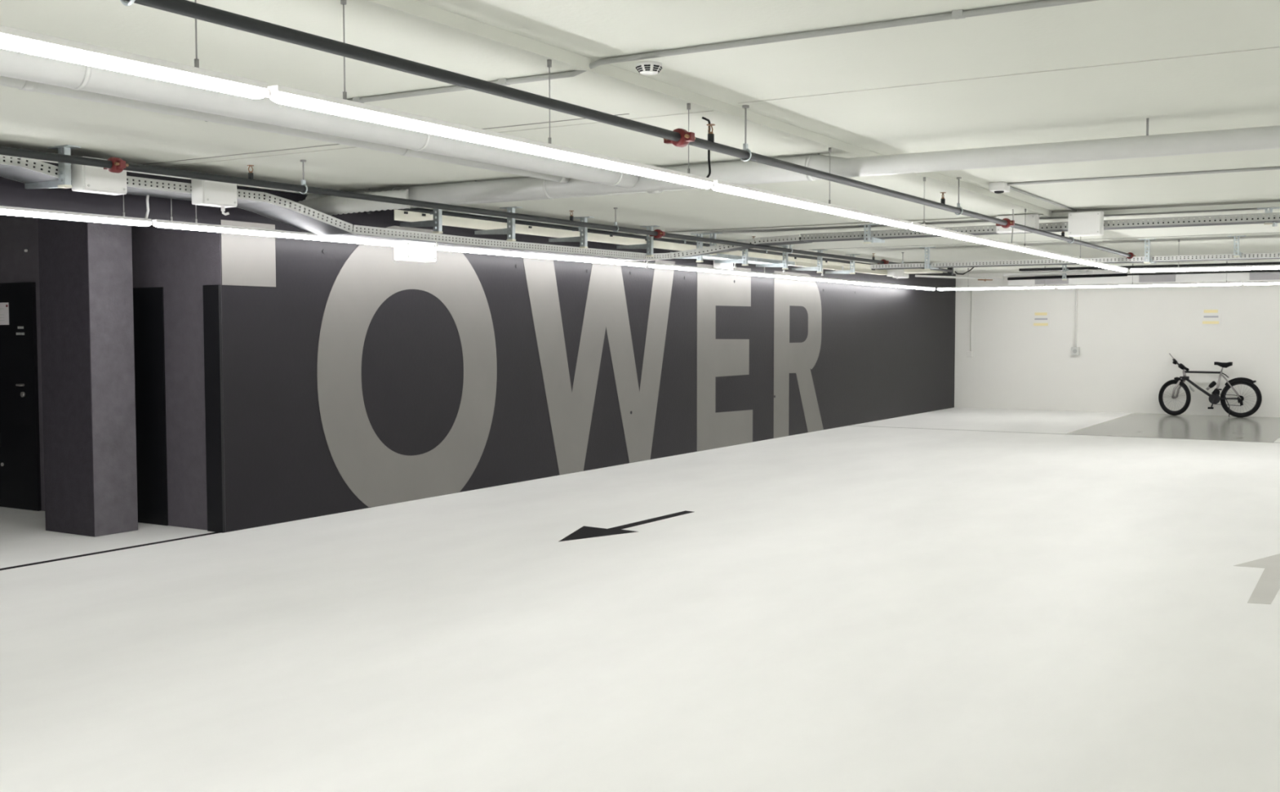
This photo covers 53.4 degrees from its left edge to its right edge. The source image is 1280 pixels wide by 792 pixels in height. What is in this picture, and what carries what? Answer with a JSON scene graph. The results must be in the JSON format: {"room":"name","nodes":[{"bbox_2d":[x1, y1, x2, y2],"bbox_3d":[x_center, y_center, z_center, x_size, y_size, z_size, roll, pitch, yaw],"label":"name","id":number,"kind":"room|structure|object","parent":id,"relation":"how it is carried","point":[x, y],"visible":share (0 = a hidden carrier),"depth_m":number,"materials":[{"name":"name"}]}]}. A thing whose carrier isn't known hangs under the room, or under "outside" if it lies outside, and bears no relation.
{"room":"parking garage","nodes":[
{"label":"parking garage","id":0,"kind":"room"},
{"bbox_2d":[37,217,137,537],"bbox_3d":[-4.401,-0.296,10.156,0.623,2.755,0.400,2,3,31],"label":"wall pillar","id":1,"kind":"structure","parent":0,"point":[86,321],"depth_m":9.99,"materials":[{"name":"paint"}]},
{"bbox_2d":[0,214,199,528],"bbox_3d":[-5.477,-0.366,11.539,4.690,2.755,0.300,2,3,31],"label":"wall","id":2,"kind":"structure","parent":0,"point":[162,257],"depth_m":10.37,"materials":[{"name":"paint"}]},
{"bbox_2d":[0,248,41,511],"bbox_3d":[-5.828,-0.149,11.538,1.100,2.322,0.085,2,3,31],"label":"door","id":3,"kind":"structure","parent":2,"relation":"in","point":[20,443],"depth_m":11.39,"materials":[{"name":"black paint"}]},
{"bbox_2d":[0,302,8,324],"bbox_3d":[-5.784,-0.742,11.491,0.295,0.200,0.005,2,3,31],"label":"paper notice","id":4,"kind":"object","parent":3,"relation":"attached to","point":[4,307],"visible":1,"depth_m":11.45,"materials":[{"name":"white paper"}]},
{"bbox_2d":[133,287,168,525],"bbox_3d":[-4.333,0.077,10.688,1.050,1.955,0.012,2,3,31],"label":"door","id":5,"kind":"structure","parent":2,"relation":"in","point":[148,302],"depth_m":10.50,"materials":[{"name":"black paint"}]},
{"bbox_2d":[0,156,220,224],"bbox_3d":[-7.271,-1.165,3.692,0.300,0.345,14.900,2,3,31],"label":"lintel","id":6,"kind":"object","parent":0,"point":[12,193],"visible":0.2,"depth_m":9.13,"materials":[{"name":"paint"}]},
{"bbox_2d":[194,186,955,532],"bbox_3d":[1.474,-0.714,18.195,0.320,2.745,18.904,2,3,31],"label":"wall","id":7,"kind":"structure","parent":0,"point":[356,376],"depth_m":13.23,"materials":[{"name":"paint"}]},
{"bbox_2d":[202,284,225,533],"bbox_3d":[-3.375,0.103,10.098,0.180,1.960,0.026,2,3,31],"label":"trim","id":8,"kind":"structure","parent":7,"relation":"attached to","point":[212,317],"depth_m":10.08,"materials":[{"name":"black paint"}]},
{"bbox_2d":[713,260,733,269],"bbox_3d":[1.123,-1.780,17.137,0.136,0.185,0.340,2,3,31],"label":"junction box","id":9,"kind":"object","parent":7,"relation":"attached to","point":[716,265],"visible":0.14,"depth_m":17.02,"materials":[{"name":"white plastic"}]},
{"bbox_2d":[0,407,1279,791],"bbox_3d":[2.968,1.240,8.857,22.400,0.202,34.100,2,3,31],"label":"floor","id":10,"kind":"structure","parent":0,"point":[953,599],"depth_m":6.79,"materials":[{"name":"white paint"}]},
{"bbox_2d":[1158,353,1262,417],"bbox_3d":[10.426,-0.199,23.410,1.768,1.155,0.510,3,4,41],"label":"bicycle","id":11,"kind":"object","parent":10,"relation":"on","point":[1214,398],"visible":1,"depth_m":23.36,"materials":[{"name":"black metal"}]},
{"bbox_2d":[1208,381,1216,387],"bbox_3d":[10.529,-0.209,23.428,0.137,0.138,0.089,2,3,31],"label":"water bottle","id":12,"kind":"object","parent":11,"relation":"on","point":[1213,383],"depth_m":23.40,"materials":[{"name":"black plastic"}]},
{"bbox_2d":[0,0,1279,273],"bbox_3d":[2.964,-1.776,8.701,22.400,0.358,34.100,2,3,31],"label":"ceiling","id":13,"kind":"structure","parent":0,"point":[1099,68],"depth_m":6.58,"materials":[{"name":"paint"}]},
{"bbox_2d":[24,144,80,188],"bbox_3d":[-3.767,-1.442,8.098,0.555,0.257,0.090,2,3,31],"label":"bracket","id":14,"kind":"object","parent":13,"relation":"attached to","point":[64,168],"visible":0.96,"depth_m":8.00,"materials":[{"name":"metal"}]},
{"bbox_2d":[0,75,569,182],"bbox_3d":[-4.582,-1.242,2.606,0.084,0.085,15.630,2,3,31],"label":"drain pipe","id":15,"kind":"object","parent":13,"relation":"attached to","point":[21,84],"visible":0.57,"depth_m":6.72,"materials":[{"name":"paint"}]},
{"bbox_2d":[17,80,39,91],"bbox_3d":[-2.729,-1.403,5.671,0.084,0.085,0.060,2,3,31],"label":"socket","id":16,"kind":"object","parent":15,"relation":"attached to","point":[25,85],"depth_m":5.65,"materials":[{"name":"paint"}]},
{"bbox_2d":[400,148,413,155],"bbox_3d":[-1.437,-1.515,7.808,0.084,0.085,0.060,2,3,31],"label":"socket","id":17,"kind":"object","parent":15,"relation":"attached to","point":[406,152],"depth_m":7.78,"materials":[{"name":"paint"}]},
{"bbox_2d":[555,177,567,182],"bbox_3d":[-0.579,-1.589,9.227,0.084,0.085,0.060,2,3,31],"label":"socket","id":18,"kind":"object","parent":15,"relation":"attached to","point":[562,180],"depth_m":9.21,"materials":[{"name":"paint"}]},
{"bbox_2d":[0,48,638,188],"bbox_3d":[-4.114,-1.196,2.320,0.165,0.165,15.620,2,3,31],"label":"pipe","id":19,"kind":"object","parent":13,"relation":"hanging from","point":[13,64],"visible":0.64,"depth_m":6.09,"materials":[{"name":"paint"}]},
{"bbox_2d":[0,154,811,260],"bbox_3d":[-4.315,-1.229,5.949,1.812,0.308,21.424,2,3,31],"label":"cable tray","id":20,"kind":"object","parent":13,"relation":"attached to","point":[10,168],"visible":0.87,"depth_m":10.21,"materials":[{"name":"metal"}]},
{"bbox_2d":[71,155,127,195],"bbox_3d":[-3.465,-1.411,8.175,0.138,0.211,0.320,2,3,31],"label":"junction box","id":21,"kind":"object","parent":20,"relation":"attached to","point":[87,179],"visible":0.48,"depth_m":8.09,"materials":[{"name":"white plastic"}]},
{"bbox_2d":[145,195,149,218],"bbox_3d":[-3.481,-1.310,9.003,0.027,0.218,0.112,-2,3,-32],"label":"cord","id":22,"kind":"object","parent":20,"relation":"hanging from","point":[147,196],"visible":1,"depth_m":8.99,"materials":[{"name":"white plastic"}]},
{"bbox_2d":[191,177,237,211],"bbox_3d":[-2.990,-1.429,8.962,0.138,0.242,0.300,2,3,31],"label":"junction box","id":23,"kind":"object","parent":20,"relation":"attached to","point":[223,195],"visible":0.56,"depth_m":8.88,"materials":[{"name":"white plastic"}]},
{"bbox_2d":[222,210,229,215],"bbox_3d":[-2.941,-1.298,9.040,0.052,0.034,0.018,-1,3,-8],"label":"cable","id":24,"kind":"object","parent":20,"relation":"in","point":[223,211],"visible":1,"depth_m":9.03,"materials":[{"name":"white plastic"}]},
{"bbox_2d":[394,240,436,262],"bbox_3d":[-1.944,-1.254,11.047,0.141,0.169,0.410,2,3,31],"label":"junction box","id":25,"kind":"object","parent":20,"relation":"attached to","point":[404,250],"visible":1,"depth_m":10.95,"materials":[{"name":"white plastic"}]},
{"bbox_2d":[0,194,935,290],"bbox_3d":[-2.121,-1.431,11.326,0.050,0.215,29.656,2,3,31],"label":"light line","id":26,"kind":"object","parent":20,"relation":"hanging from","point":[4,210],"visible":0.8,"depth_m":10.29,"materials":[{"name":"white plastic"}]},
{"bbox_2d":[400,208,442,233],"bbox_3d":[-1.911,-1.575,11.168,0.555,0.312,0.090,2,3,31],"label":"bracket","id":27,"kind":"object","parent":13,"relation":"attached to","point":[437,223],"visible":0.77,"depth_m":11.09,"materials":[{"name":"metal"}]},
{"bbox_2d":[0,146,951,272],"bbox_3d":[-2.272,-1.481,8.666,0.157,0.240,28.400,2,3,31],"label":"pipe","id":28,"kind":"object","parent":13,"relation":"attached to","point":[116,165],"visible":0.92,"depth_m":8.95,"materials":[{"name":"grey metal"}]},
{"bbox_2d":[475,206,522,241],"bbox_3d":[-1.363,-1.620,12.075,0.555,0.317,0.090,2,3,31],"label":"bracket","id":29,"kind":"object","parent":13,"relation":"attached to","point":[509,231],"visible":0.95,"depth_m":11.98,"materials":[{"name":"metal"}]},
{"bbox_2d":[399,187,711,208],"bbox_3d":[-0.742,-1.628,10.213,3.300,0.116,0.114,2,3,31],"label":"drain pipe","id":30,"kind":"object","parent":13,"relation":"attached to","point":[655,191],"visible":0.18,"depth_m":10.02,"materials":[{"name":"grey plastic"}]},
{"bbox_2d":[647,190,662,193],"bbox_3d":[0.114,-1.603,9.697,0.100,0.116,0.114,2,3,31],"label":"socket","id":31,"kind":"object","parent":30,"relation":"attached to","point":[656,191],"depth_m":9.67,"materials":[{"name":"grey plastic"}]},
{"bbox_2d":[0,0,1127,272],"bbox_3d":[0.192,-1.280,6.414,0.050,0.415,23.636,2,3,31],"label":"light line","id":32,"kind":"object","parent":13,"relation":"hanging from","point":[11,38],"visible":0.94,"depth_m":4.61,"materials":[{"name":"white plastic"}]},
{"bbox_2d":[548,216,594,248],"bbox_3d":[-0.728,-1.675,13.126,0.555,0.317,0.090,2,3,31],"label":"bracket","id":33,"kind":"object","parent":13,"relation":"attached to","point":[583,237],"visible":0.97,"depth_m":13.03,"materials":[{"name":"metal"}]},
{"bbox_2d":[395,207,852,263],"bbox_3d":[0.611,-1.962,16.314,0.100,0.055,11.300,2,3,31],"label":"pipe","id":34,"kind":"object","parent":13,"relation":"attached to","point":[430,211],"visible":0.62,"depth_m":14.10,"materials":[{"name":"grey metal"}]},
{"bbox_2d":[120,0,1136,258],"bbox_3d":[-0.220,-1.345,5.585,0.157,0.310,25.242,2,3,31],"label":"pipe","id":35,"kind":"object","parent":13,"relation":"hanging from","point":[679,137],"visible":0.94,"depth_m":5.13,"materials":[{"name":"grey metal"}]},
{"bbox_2d":[616,225,659,256],"bbox_3d":[-0.040,-1.725,14.264,0.555,0.337,0.090,2,3,31],"label":"bracket","id":36,"kind":"object","parent":13,"relation":"attached to","point":[649,246],"visible":0.95,"depth_m":14.17,"materials":[{"name":"metal"}]},
{"bbox_2d":[635,61,662,75],"bbox_3d":[0.039,-1.453,5.562,0.118,0.091,0.118,2,3,31],"label":"smoke detector","id":37,"kind":"object","parent":13,"relation":"attached to","point":[646,68],"visible":1,"depth_m":5.53,"materials":[{"name":"white plastic"}]},
{"bbox_2d":[205,0,1097,121],"bbox_3d":[3.886,-1.340,3.182,14.500,0.082,0.122,2,3,31],"label":"conduit","id":38,"kind":"object","parent":13,"relation":"attached to","point":[956,14],"visible":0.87,"depth_m":5.26,"materials":[{"name":"grey metal"}]},
{"bbox_2d":[674,233,706,262],"bbox_3d":[0.559,-1.766,15.256,0.555,0.337,0.090,2,3,31],"label":"bracket","id":39,"kind":"object","parent":13,"relation":"attached to","point":[699,258],"visible":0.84,"depth_m":15.15,"materials":[{"name":"metal"}]},
{"bbox_2d":[702,116,711,177],"bbox_3d":[0.357,-1.326,6.751,0.037,0.360,0.154,0,3,-7],"label":"cable","id":40,"kind":"object","parent":13,"relation":"hanging from","point":[703,117],"visible":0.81,"depth_m":6.70,"materials":[{"name":"black rubber"}]},
{"bbox_2d":[704,232,722,254],"bbox_3d":[0.865,-1.797,15.058,0.200,0.257,0.090,2,3,31],"label":"bracket","id":41,"kind":"object","parent":13,"relation":"attached to","point":[713,236],"visible":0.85,"depth_m":15.04,"materials":[{"name":"metal"}]},
{"bbox_2d":[714,239,751,266],"bbox_3d":[1.185,-1.826,16.290,0.555,0.327,0.090,2,3,31],"label":"bracket","id":42,"kind":"object","parent":13,"relation":"attached to","point":[744,261],"visible":0.85,"depth_m":16.20,"materials":[{"name":"metal"}]},
{"bbox_2d":[755,244,793,269],"bbox_3d":[1.816,-1.880,17.333,0.555,0.327,0.090,2,3,31],"label":"bracket","id":43,"kind":"object","parent":13,"relation":"attached to","point":[784,265],"visible":0.94,"depth_m":17.23,"materials":[{"name":"metal"}]},
{"bbox_2d":[670,251,795,265],"bbox_3d":[1.264,-1.788,16.630,0.344,0.052,2.904,2,3,31],"label":"cable tray","id":44,"kind":"object","parent":43,"relation":"on","point":[753,260],"visible":0.56,"depth_m":16.55,"materials":[{"name":"metal"}]},
{"bbox_2d":[305,118,1279,207],"bbox_3d":[4.447,-1.433,6.383,16.850,0.228,0.170,2,3,31],"label":"pipe","id":45,"kind":"object","parent":13,"relation":"hanging from","point":[740,172],"visible":0.66,"depth_m":8.05,"materials":[{"name":"paint"}]},
{"bbox_2d":[288,188,410,217],"bbox_3d":[-2.336,-1.536,10.166,1.070,0.212,0.210,1,3,14],"label":"flexible duct","id":46,"kind":"object","parent":45,"relation":"attached to","point":[332,205],"visible":0.64,"depth_m":10.07,"materials":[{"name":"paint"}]},
{"bbox_2d":[791,249,827,272],"bbox_3d":[2.426,-1.933,18.342,0.555,0.327,0.090,2,3,31],"label":"bracket","id":47,"kind":"object","parent":13,"relation":"attached to","point":[819,268],"visible":0.95,"depth_m":18.24,"materials":[{"name":"metal"}]},
{"bbox_2d":[825,253,859,274],"bbox_3d":[3.072,-2.004,19.409,0.555,0.297,0.090,2,3,31],"label":"bracket","id":48,"kind":"object","parent":13,"relation":"attached to","point":[851,271],"visible":0.92,"depth_m":19.32,"materials":[{"name":"metal"}]},
{"bbox_2d":[791,261,887,275],"bbox_3d":[3.110,-1.954,19.587,0.110,0.065,3.680,2,3,31],"label":"duct","id":49,"kind":"object","parent":48,"relation":"attached to","point":[797,264],"visible":0.85,"depth_m":19.36,"materials":[{"name":"white metal"}]},
{"bbox_2d":[886,268,903,278],"bbox_3d":[4.276,-2.055,21.316,0.146,0.175,0.450,2,3,31],"label":"junction box","id":50,"kind":"object","parent":49,"relation":"attached to","point":[891,273],"visible":0.69,"depth_m":21.16,"materials":[{"name":"white plastic"}]},
{"bbox_2d":[857,223,884,244],"bbox_3d":[2.565,-1.770,14.005,0.200,0.207,0.445,2,3,31],"label":"bracket","id":51,"kind":"object","parent":13,"relation":"attached to","point":[870,239],"visible":1,"depth_m":13.84,"materials":[{"name":"metal"}]},
{"bbox_2d":[800,212,1279,242],"bbox_3d":[8.220,-1.611,10.644,14.804,0.090,0.304,2,3,31],"label":"cable tray","id":52,"kind":"object","parent":51,"relation":"on","point":[1257,218],"visible":0.73,"depth_m":12.67,"materials":[{"name":"grey galvanized steel"}]},
{"bbox_2d":[995,213,1039,233],"bbox_3d":[3.783,-1.728,12.773,0.400,0.175,0.136,2,3,31],"label":"junction box","id":53,"kind":"object","parent":52,"relation":"attached to","point":[1032,220],"visible":0.73,"depth_m":12.70,"materials":[{"name":"white plastic"}]},
{"bbox_2d":[1067,210,1103,236],"bbox_3d":[4.417,-1.706,12.624,0.320,0.235,0.136,2,3,31],"label":"junction box","id":54,"kind":"object","parent":52,"relation":"attached to","point":[1079,223],"visible":1,"depth_m":12.57,"materials":[{"name":"white plastic"}]},
{"bbox_2d":[875,267,942,278],"bbox_3d":[4.623,-2.138,21.892,1.000,0.200,0.600,2,3,31],"label":"duct","id":55,"kind":"object","parent":13,"relation":"attached to","point":[906,271],"visible":0.41,"depth_m":21.62,"materials":[{"name":"white metal"}]},
{"bbox_2d":[892,273,908,278],"bbox_3d":[4.529,-2.087,22.127,0.200,0.075,0.300,2,3,31],"label":"outlet","id":56,"kind":"object","parent":55,"relation":"attached to","point":[905,275],"depth_m":22.09,"materials":[{"name":"white plastic"}]},
{"bbox_2d":[919,246,938,270],"bbox_3d":[4.064,-1.912,17.800,0.200,0.317,0.395,2,3,31],"label":"bracket","id":57,"kind":"object","parent":13,"relation":"attached to","point":[929,267],"visible":0.99,"depth_m":17.65,"materials":[{"name":"metal"}]},
{"bbox_2d":[870,252,1279,269],"bbox_3d":[10.003,-1.651,14.277,15.504,0.060,0.354,2,3,31],"label":"cable tray","id":58,"kind":"object","parent":57,"relation":"on","point":[1274,255],"visible":0.94,"depth_m":16.73,"materials":[{"name":"metal"}]},
{"bbox_2d":[947,266,974,275],"bbox_3d":[5.527,-2.157,21.812,0.510,0.165,0.080,2,3,31],"label":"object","id":59,"kind":"object","parent":13,"relation":"hanging from","point":[952,268],"visible":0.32,"depth_m":21.88,"materials":[{"name":"black metal"}]},
{"bbox_2d":[988,182,1009,193],"bbox_3d":[2.970,-1.715,10.525,0.130,0.088,0.180,2,3,31],"label":"sensor","id":60,"kind":"object","parent":13,"relation":"attached to","point":[995,187],"visible":1,"depth_m":10.46,"materials":[{"name":"white plastic"}]},
{"bbox_2d":[1011,208,1013,243],"bbox_3d":[3.481,-1.595,11.904,0.017,0.361,0.118,1,3,19],"label":"cable","id":61,"kind":"object","parent":13,"relation":"hanging from","point":[1012,209],"visible":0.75,"depth_m":11.93,"materials":[{"name":"silver metal"}]},
{"bbox_2d":[1009,186,1076,211],"bbox_3d":[3.710,-1.809,11.717,0.021,0.022,2.630,2,3,31],"label":"conduit","id":62,"kind":"object","parent":13,"relation":"attached to","point":[1011,187],"visible":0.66,"depth_m":11.63,"materials":[{"name":"grey metal"}]},
{"bbox_2d":[1062,264,1069,279],"bbox_3d":[7.174,-2.104,21.436,0.200,0.317,0.345,2,3,31],"label":"bracket","id":63,"kind":"object","parent":13,"relation":"attached to","point":[1065,269],"visible":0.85,"depth_m":21.31,"materials":[{"name":"metal"}]},
{"bbox_2d":[1003,269,1093,275],"bbox_3d":[6.868,-2.075,21.474,1.480,0.077,0.066,2,3,31],"label":"pvc pipe","id":64,"kind":"object","parent":63,"relation":"attached to","point":[1087,271],"visible":1,"depth_m":21.45,"materials":[{"name":"white plastic"}]},
{"bbox_2d":[915,274,1004,280],"bbox_3d":[5.450,-2.011,21.720,1.596,0.103,0.034,-1,3,-10],"label":"pipe","id":65,"kind":"object","parent":64,"relation":"attached to","point":[916,275],"visible":1,"depth_m":21.72,"materials":[{"name":"white plastic"}]},
{"bbox_2d":[1086,269,1093,273],"bbox_3d":[7.459,-2.061,21.117,0.100,0.068,0.066,2,3,31],"label":"socket","id":66,"kind":"object","parent":64,"relation":"attached to","point":[1088,271],"depth_m":21.09,"materials":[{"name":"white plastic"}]},
{"bbox_2d":[1018,262,1279,271],"bbox_3d":[12.822,-1.980,18.112,14.654,0.054,0.304,2,3,31],"label":"cable tray","id":67,"kind":"object","parent":63,"relation":"attached to","point":[1129,267],"visible":0.87,"depth_m":20.65,"materials":[{"name":"grey paint"}]},
{"bbox_2d":[1007,270,1279,279],"bbox_3d":[9.732,-1.932,19.866,7.950,0.083,0.048,2,3,31],"label":"drain pipe","id":68,"kind":"object","parent":67,"relation":"attached to","point":[1249,271],"visible":1,"depth_m":20.98,"materials":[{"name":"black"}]},
{"bbox_2d":[937,261,1279,290],"bbox_3d":[12.175,-1.995,20.059,15.326,0.405,0.050,2,3,31],"label":"light line","id":69,"kind":"object","parent":13,"relation":"hanging from","point":[1276,282],"visible":0.93,"depth_m":22.35,"materials":[{"name":"white plastic"}]},
{"bbox_2d":[1007,166,1279,185],"bbox_3d":[8.069,-1.595,7.460,11.770,0.022,0.021,2,3,31],"label":"conduit","id":70,"kind":"object","parent":13,"relation":"attached to","point":[1269,167],"visible":1,"depth_m":9.93,"materials":[{"name":"grey metal"}]},
{"bbox_2d":[1138,238,1156,263],"bbox_3d":[6.521,-1.843,16.300,0.200,0.307,0.425,2,3,31],"label":"bracket","id":71,"kind":"object","parent":13,"relation":"attached to","point":[1149,260],"visible":0.99,"depth_m":16.14,"materials":[{"name":"metal"}]},
{"bbox_2d":[1130,239,1279,272],"bbox_3d":[9.671,-1.707,14.546,7.706,0.405,0.050,2,3,31],"label":"light line","id":72,"kind":"object","parent":13,"relation":"hanging from","point":[1265,266],"visible":1,"depth_m":16.06,"materials":[{"name":"white plastic"}]},
{"bbox_2d":[1227,235,1246,257],"bbox_3d":[7.403,-1.841,15.767,0.200,0.257,0.425,2,3,31],"label":"bracket","id":73,"kind":"object","parent":13,"relation":"attached to","point":[1238,254],"visible":0.98,"depth_m":15.60,"materials":[{"name":"metal"}]},
{"bbox_2d":[1257,206,1279,226],"bbox_3d":[5.995,-1.692,12.122,0.200,0.175,0.325,2,3,31],"label":"bracket","id":74,"kind":"object","parent":13,"relation":"attached to","point":[1273,224],"visible":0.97,"depth_m":12.01,"materials":[{"name":"metal"}]},
{"bbox_2d":[954,269,1279,417],"bbox_3d":[13.795,-0.924,21.966,17.510,2.745,0.300,2,3,31],"label":"wall","id":75,"kind":"structure","parent":0,"point":[1126,336],"depth_m":24.59,"materials":[{"name":"white paint"}]},
{"bbox_2d":[966,289,972,356],"bbox_3d":[6.736,-1.502,26.000,0.110,1.400,0.051,2,3,31],"label":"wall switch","id":76,"kind":"object","parent":75,"relation":"attached to","point":[969,353],"visible":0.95,"depth_m":26.00,"materials":[{"name":"grey plastic"}]},
{"bbox_2d":[1032,311,1050,326],"bbox_3d":[7.965,-1.526,25.276,0.340,0.300,0.013,2,3,31],"label":"wall sign","id":77,"kind":"object","parent":75,"relation":"attached to","point":[1039,318],"visible":1,"depth_m":25.27,"materials":[{"name":"white paint"}]},
{"bbox_2d":[1071,288,1079,355],"bbox_3d":[8.519,-1.482,24.899,0.140,1.370,0.090,2,3,31],"label":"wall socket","id":78,"kind":"object","parent":75,"relation":"attached to","point":[1074,350],"visible":0.95,"depth_m":24.90,"materials":[{"name":"white paint"}]},
{"bbox_2d":[1007,271,1279,285],"bbox_3d":[14.136,-2.089,21.398,15.800,0.180,0.195,2,3,31],"label":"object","id":79,"kind":"structure","parent":75,"relation":"attached to","point":[1257,276],"depth_m":23.95,"materials":[{"name":"white paint"}]},
{"bbox_2d":[1201,308,1221,324],"bbox_3d":[10.619,-1.471,23.674,0.340,0.300,0.013,2,3,31],"label":"wall sign","id":80,"kind":"object","parent":75,"relation":"attached to","point":[1209,316],"visible":1,"depth_m":23.67,"materials":[{"name":"white paint"}]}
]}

